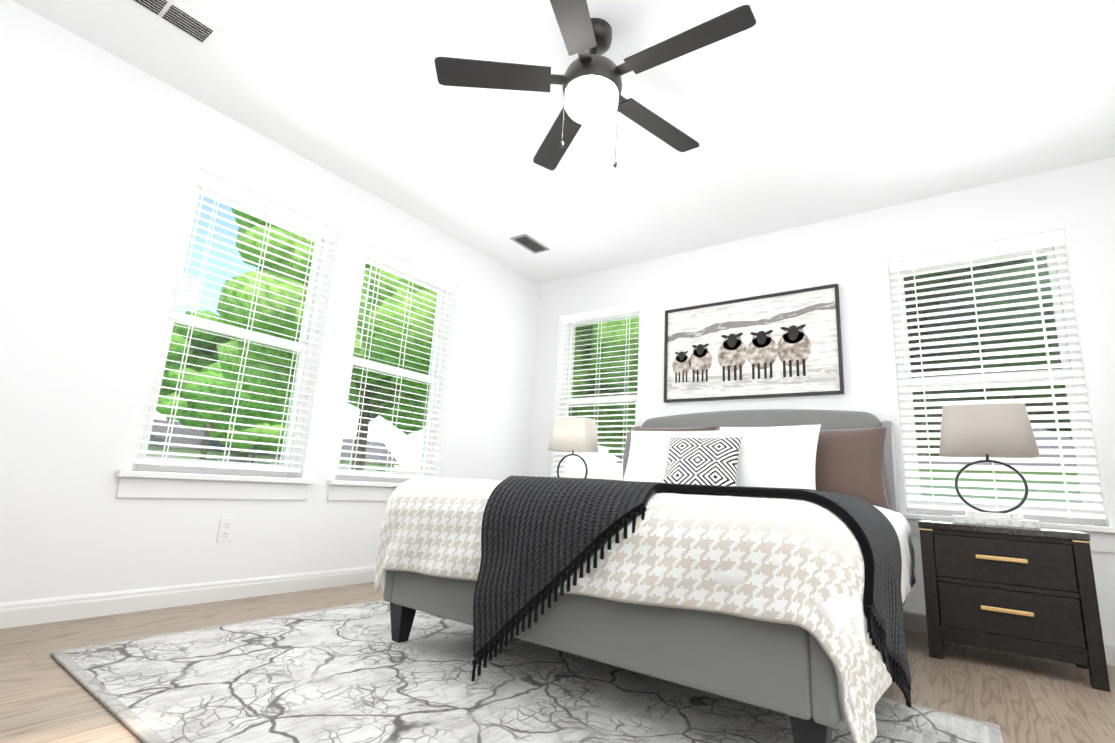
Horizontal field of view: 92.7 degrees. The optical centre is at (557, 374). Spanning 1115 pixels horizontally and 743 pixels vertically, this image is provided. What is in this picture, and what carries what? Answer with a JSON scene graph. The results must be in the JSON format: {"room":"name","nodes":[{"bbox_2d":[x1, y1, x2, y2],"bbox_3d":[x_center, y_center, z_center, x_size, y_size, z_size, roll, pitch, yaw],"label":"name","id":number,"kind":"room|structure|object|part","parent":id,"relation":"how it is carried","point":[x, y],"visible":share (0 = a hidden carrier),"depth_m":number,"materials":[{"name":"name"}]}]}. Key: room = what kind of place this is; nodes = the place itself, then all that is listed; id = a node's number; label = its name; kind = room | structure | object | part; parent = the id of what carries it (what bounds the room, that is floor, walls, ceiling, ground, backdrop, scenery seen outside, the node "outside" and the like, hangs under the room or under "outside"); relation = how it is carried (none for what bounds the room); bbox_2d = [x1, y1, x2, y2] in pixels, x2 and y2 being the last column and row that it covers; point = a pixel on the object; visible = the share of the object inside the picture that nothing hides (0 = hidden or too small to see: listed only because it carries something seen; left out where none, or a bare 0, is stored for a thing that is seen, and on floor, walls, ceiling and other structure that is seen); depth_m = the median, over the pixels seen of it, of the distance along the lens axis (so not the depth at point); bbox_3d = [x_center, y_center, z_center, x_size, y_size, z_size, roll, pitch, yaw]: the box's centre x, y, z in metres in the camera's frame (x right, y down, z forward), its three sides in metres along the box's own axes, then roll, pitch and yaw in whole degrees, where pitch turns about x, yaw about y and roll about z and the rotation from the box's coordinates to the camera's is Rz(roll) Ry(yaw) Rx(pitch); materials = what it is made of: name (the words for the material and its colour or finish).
{"room":"bedroom","nodes":[
{"label":"bedroom","id":0,"kind":"room"},
{"bbox_2d":[0,0,539,602],"bbox_3d":[-1.533,-0.047,3.037,0.160,2.440,4.520,-5,-15,36],"label":"wall","id":1,"kind":"structure","parent":0,"point":[104,156],"depth_m":2.41,"materials":[{"name":"white paint"}]},
{"bbox_2d":[0,566,374,628],"bbox_3d":[-1.529,1.094,2.747,0.014,0.092,4.200,-5,-15,36],"label":"baseboard","id":2,"kind":"structure","parent":1,"relation":"attached to","point":[34,611],"depth_m":2.41,"materials":[{"name":"white wood"}]},
{"bbox_2d":[115,470,314,499],"bbox_3d":[-1.684,0.562,2.666,0.160,0.118,0.890,-5,-15,36],"label":"window sill","id":3,"kind":"structure","parent":1,"relation":"attached to","point":[153,484],"depth_m":2.56,"materials":[{"name":"white wood"}]},
{"bbox_2d":[216,518,235,541],"bbox_3d":[-1.641,0.769,2.637,0.010,0.115,0.072,-5,-15,36],"label":"outlet","id":4,"kind":"object","parent":1,"relation":"attached to","point":[226,530],"visible":1,"depth_m":2.63,"materials":[{"name":"white plastic"}]},
{"bbox_2d":[132,184,329,477],"bbox_3d":[-1.709,-0.222,2.881,0.065,1.500,0.780,-5,-15,36],"label":"window","id":5,"kind":"structure","parent":1,"relation":"in","point":[164,345],"depth_m":2.85,"materials":[{"name":"white plastic"}]},
{"bbox_2d":[134,168,336,472],"bbox_3d":[-1.645,-0.239,2.838,0.062,1.478,0.772,-5,-15,36],"label":"window blind","id":6,"kind":"object","parent":5,"relation":"attached to","point":[213,183],"visible":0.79,"depth_m":2.80,"materials":[{"name":"white plastic"}]},
{"bbox_2d":[326,480,401,500],"bbox_3d":[-1.103,0.756,3.440,0.160,0.118,0.895,-5,-15,36],"label":"window sill","id":7,"kind":"structure","parent":1,"relation":"attached to","point":[344,490],"depth_m":3.22,"materials":[{"name":"white wood"}]},
{"bbox_2d":[336,257,448,482],"bbox_3d":[-1.128,-0.028,3.656,0.065,1.500,0.785,-5,-15,36],"label":"window","id":8,"kind":"structure","parent":1,"relation":"in","point":[385,370],"depth_m":3.76,"materials":[{"name":"white plastic"}]},
{"bbox_2d":[336,245,455,478],"bbox_3d":[-1.064,-0.044,3.613,0.062,1.478,0.777,-5,-15,36],"label":"window blind","id":9,"kind":"object","parent":8,"relation":"attached to","point":[384,258],"visible":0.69,"depth_m":3.58,"materials":[{"name":"white plastic"}]},
{"bbox_2d":[0,582,1114,742],"bbox_3d":[0.073,1.038,1.559,4.320,0.100,4.520,-5,-15,36],"label":"floor","id":10,"kind":"structure","parent":0,"point":[46,696],"depth_m":1.89,"materials":[{"name":"brown wood"}]},
{"bbox_2d":[50,599,1002,742],"bbox_3d":[-0.168,0.990,1.676,2.500,0.011,1.680,-5,-15,36],"label":"rug","id":11,"kind":"object","parent":10,"relation":"on","point":[353,673],"visible":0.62,"depth_m":1.59,"materials":[{"name":"fabric"}]},
{"bbox_2d":[374,409,915,742],"bbox_3d":[0.589,0.599,2.511,1.788,1.177,2.224,-5,-15,36],"label":"bed","id":12,"kind":"object","parent":11,"relation":"on","point":[763,558],"visible":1,"depth_m":1.51,"materials":[{"name":"grey fabric"}]},
{"bbox_2d":[620,430,732,497],"bbox_3d":[0.732,0.540,3.314,0.700,0.450,0.194,-4,-34,32],"label":"pillow","id":13,"kind":"object","parent":12,"relation":"on","point":[649,450],"depth_m":3.32,"materials":[{"name":"white fabric"}]},
{"bbox_3d":[1.164,0.732,3.304,1.610,1.050,0.250,-5,-15,36],"label":"headboard","id":14,"kind":"part","parent":12,"relation":"part of","materials":[{"name":"grey fabric"}]},
{"bbox_2d":[709,424,820,503],"bbox_3d":[1.162,0.488,2.991,0.600,0.470,0.194,-6,-35,39],"label":"pillow","id":15,"kind":"object","parent":12,"relation":"on","point":[778,456],"depth_m":2.89,"materials":[{"name":"white fabric"}]},
{"bbox_2d":[770,426,888,509],"bbox_3d":[1.506,0.510,2.976,0.620,0.470,0.174,-7,-29,40],"label":"pillow","id":16,"kind":"object","parent":12,"relation":"on","point":[852,461],"depth_m":2.84,"materials":[{"name":"fabric"}]},
{"bbox_2d":[918,520,1109,691],"bbox_3d":[1.983,0.971,2.370,0.566,0.575,0.424,-5,-15,36],"label":"nightstand","id":17,"kind":"object","parent":10,"relation":"on","point":[1032,592],"visible":1,"depth_m":2.21,"materials":[{"name":"brown wood"}]},
{"bbox_2d":[939,403,1040,528],"bbox_3d":[2.032,0.425,2.508,0.370,0.554,0.210,-5,-15,36],"label":"table lamp","id":18,"kind":"object","parent":17,"relation":"on","point":[999,430],"visible":1,"depth_m":2.46,"materials":[{"name":"fabric"}]},
{"bbox_3d":[2.041,0.269,2.540,0.370,0.235,0.210,-5,-15,36],"label":"lamp shade","id":19,"kind":"part","parent":18,"relation":"part of","materials":[{"name":"fabric"}]},
{"bbox_3d":[0.063,1.151,3.765,0.566,0.575,0.424,-5,-15,36],"label":"nightstand","id":20,"kind":"object","parent":10,"relation":"on","visible":0},
{"bbox_2d":[548,418,598,477],"bbox_3d":[0.112,0.604,3.903,0.370,0.554,0.210,-5,-15,36],"label":"table lamp","id":21,"kind":"object","parent":20,"relation":"on","point":[572,435],"visible":0.67,"depth_m":3.85,"materials":[{"name":"fabric"}]},
{"bbox_3d":[0.121,0.448,3.935,0.370,0.235,0.210,-5,-15,36],"label":"lamp shade","id":22,"kind":"part","parent":21,"relation":"part of","materials":[{"name":"beige fabric"}]},
{"bbox_2d":[12,0,1114,283],"bbox_3d":[0.217,-1.445,2.076,4.320,0.100,4.520,-5,-15,36],"label":"ceiling","id":23,"kind":"structure","parent":0,"point":[786,114],"depth_m":2.53,"materials":[{"name":"white paint"}]},
{"bbox_2d":[126,0,221,48],"bbox_3d":[-1.591,-1.476,2.152,0.160,0.012,0.360,-5,-15,36],"label":"ceiling vent","id":24,"kind":"object","parent":23,"relation":"in","point":[184,21],"visible":1,"depth_m":2.19,"materials":[{"name":"white metal"}]},
{"bbox_2d":[510,234,549,253],"bbox_3d":[-0.209,-0.997,4.068,0.150,0.012,0.300,-5,-15,36],"label":"ceiling vent","id":25,"kind":"object","parent":23,"relation":"in","point":[529,243],"visible":1,"depth_m":4.06,"materials":[{"name":"grey metal"}]},
{"bbox_2d":[434,0,755,170],"bbox_3d":[0.170,-1.101,2.070,1.152,0.580,1.195,-5,-15,36],"label":"ceiling fan","id":26,"kind":"object","parent":23,"relation":"hanging from","point":[590,80],"visible":1,"depth_m":2.04,"materials":[{"name":"brown metal"}]},
{"bbox_3d":[0.143,-1.240,2.118,0.236,0.290,0.236,-5,-15,36],"label":"motor","id":27,"kind":"part","parent":26,"relation":"part of","materials":[{"name":"brown metal"}]},
{"bbox_2d":[527,156,1114,642],"bbox_3d":[1.428,0.226,3.527,4.000,2.440,0.160,-5,-15,36],"label":"wall","id":28,"kind":"structure","parent":0,"point":[853,254],"depth_m":3.23,"materials":[{"name":"white paint"}]},
{"bbox_2d":[557,311,639,479],"bbox_3d":[0.364,0.208,4.377,0.790,1.500,0.065,-5,-15,36],"label":"window","id":29,"kind":"structure","parent":28,"relation":"in","point":[569,344],"depth_m":4.49,"materials":[{"name":"white plastic"}]},
{"bbox_2d":[552,303,639,478],"bbox_3d":[0.319,0.182,4.319,0.782,1.478,0.062,-5,-15,36],"label":"window blind","id":30,"kind":"object","parent":29,"relation":"attached to","point":[571,318],"visible":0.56,"depth_m":4.30,"materials":[{"name":"white plastic"}]},
{"bbox_2d":[664,283,843,402],"bbox_3d":[1.275,-0.184,3.617,1.170,0.700,0.038,-5,-15,36],"label":"framed picture","id":31,"kind":"object","parent":28,"relation":"attached to","point":[784,344],"visible":1,"depth_m":3.56},
{"bbox_2d":[889,242,1104,525],"bbox_3d":[2.348,0.023,2.935,0.790,1.500,0.065,-5,-15,36],"label":"window","id":32,"kind":"structure","parent":28,"relation":"in","point":[1073,520],"depth_m":2.86,"materials":[{"name":"white plastic"}]},
{"bbox_2d":[888,230,1105,518],"bbox_3d":[2.303,-0.003,2.877,0.782,1.478,0.062,-5,-15,36],"label":"window blind","id":33,"kind":"object","parent":32,"relation":"attached to","point":[1032,242],"visible":0.79,"depth_m":2.85,"materials":[{"name":"white plastic"}]},
{"bbox_2d":[900,513,1114,553],"bbox_3d":[2.251,0.797,2.702,0.900,0.118,0.160,-5,-15,36],"label":"window sill","id":34,"kind":"structure","parent":28,"relation":"attached to","point":[1102,539],"depth_m":2.48,"materials":[{"name":"white wood"}]},
{"bbox_2d":[903,611,1114,665],"bbox_3d":[1.310,1.356,3.220,4.000,0.092,0.014,-5,-15,36],"label":"baseboard","id":35,"kind":"structure","parent":28,"relation":"attached to","point":[915,621],"depth_m":2.78,"materials":[{"name":"white wood"}]},
{"label":"outside","id":36,"kind":"structure","parent":0,"visible":0},
{"bbox_2d":[146,207,1080,509],"bbox_3d":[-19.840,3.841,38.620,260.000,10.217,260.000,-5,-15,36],"label":"trees","id":37,"kind":"object","parent":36,"point":[284,361],"depth_m":11.96,"materials":[{"name":"green plant"}]}
]}

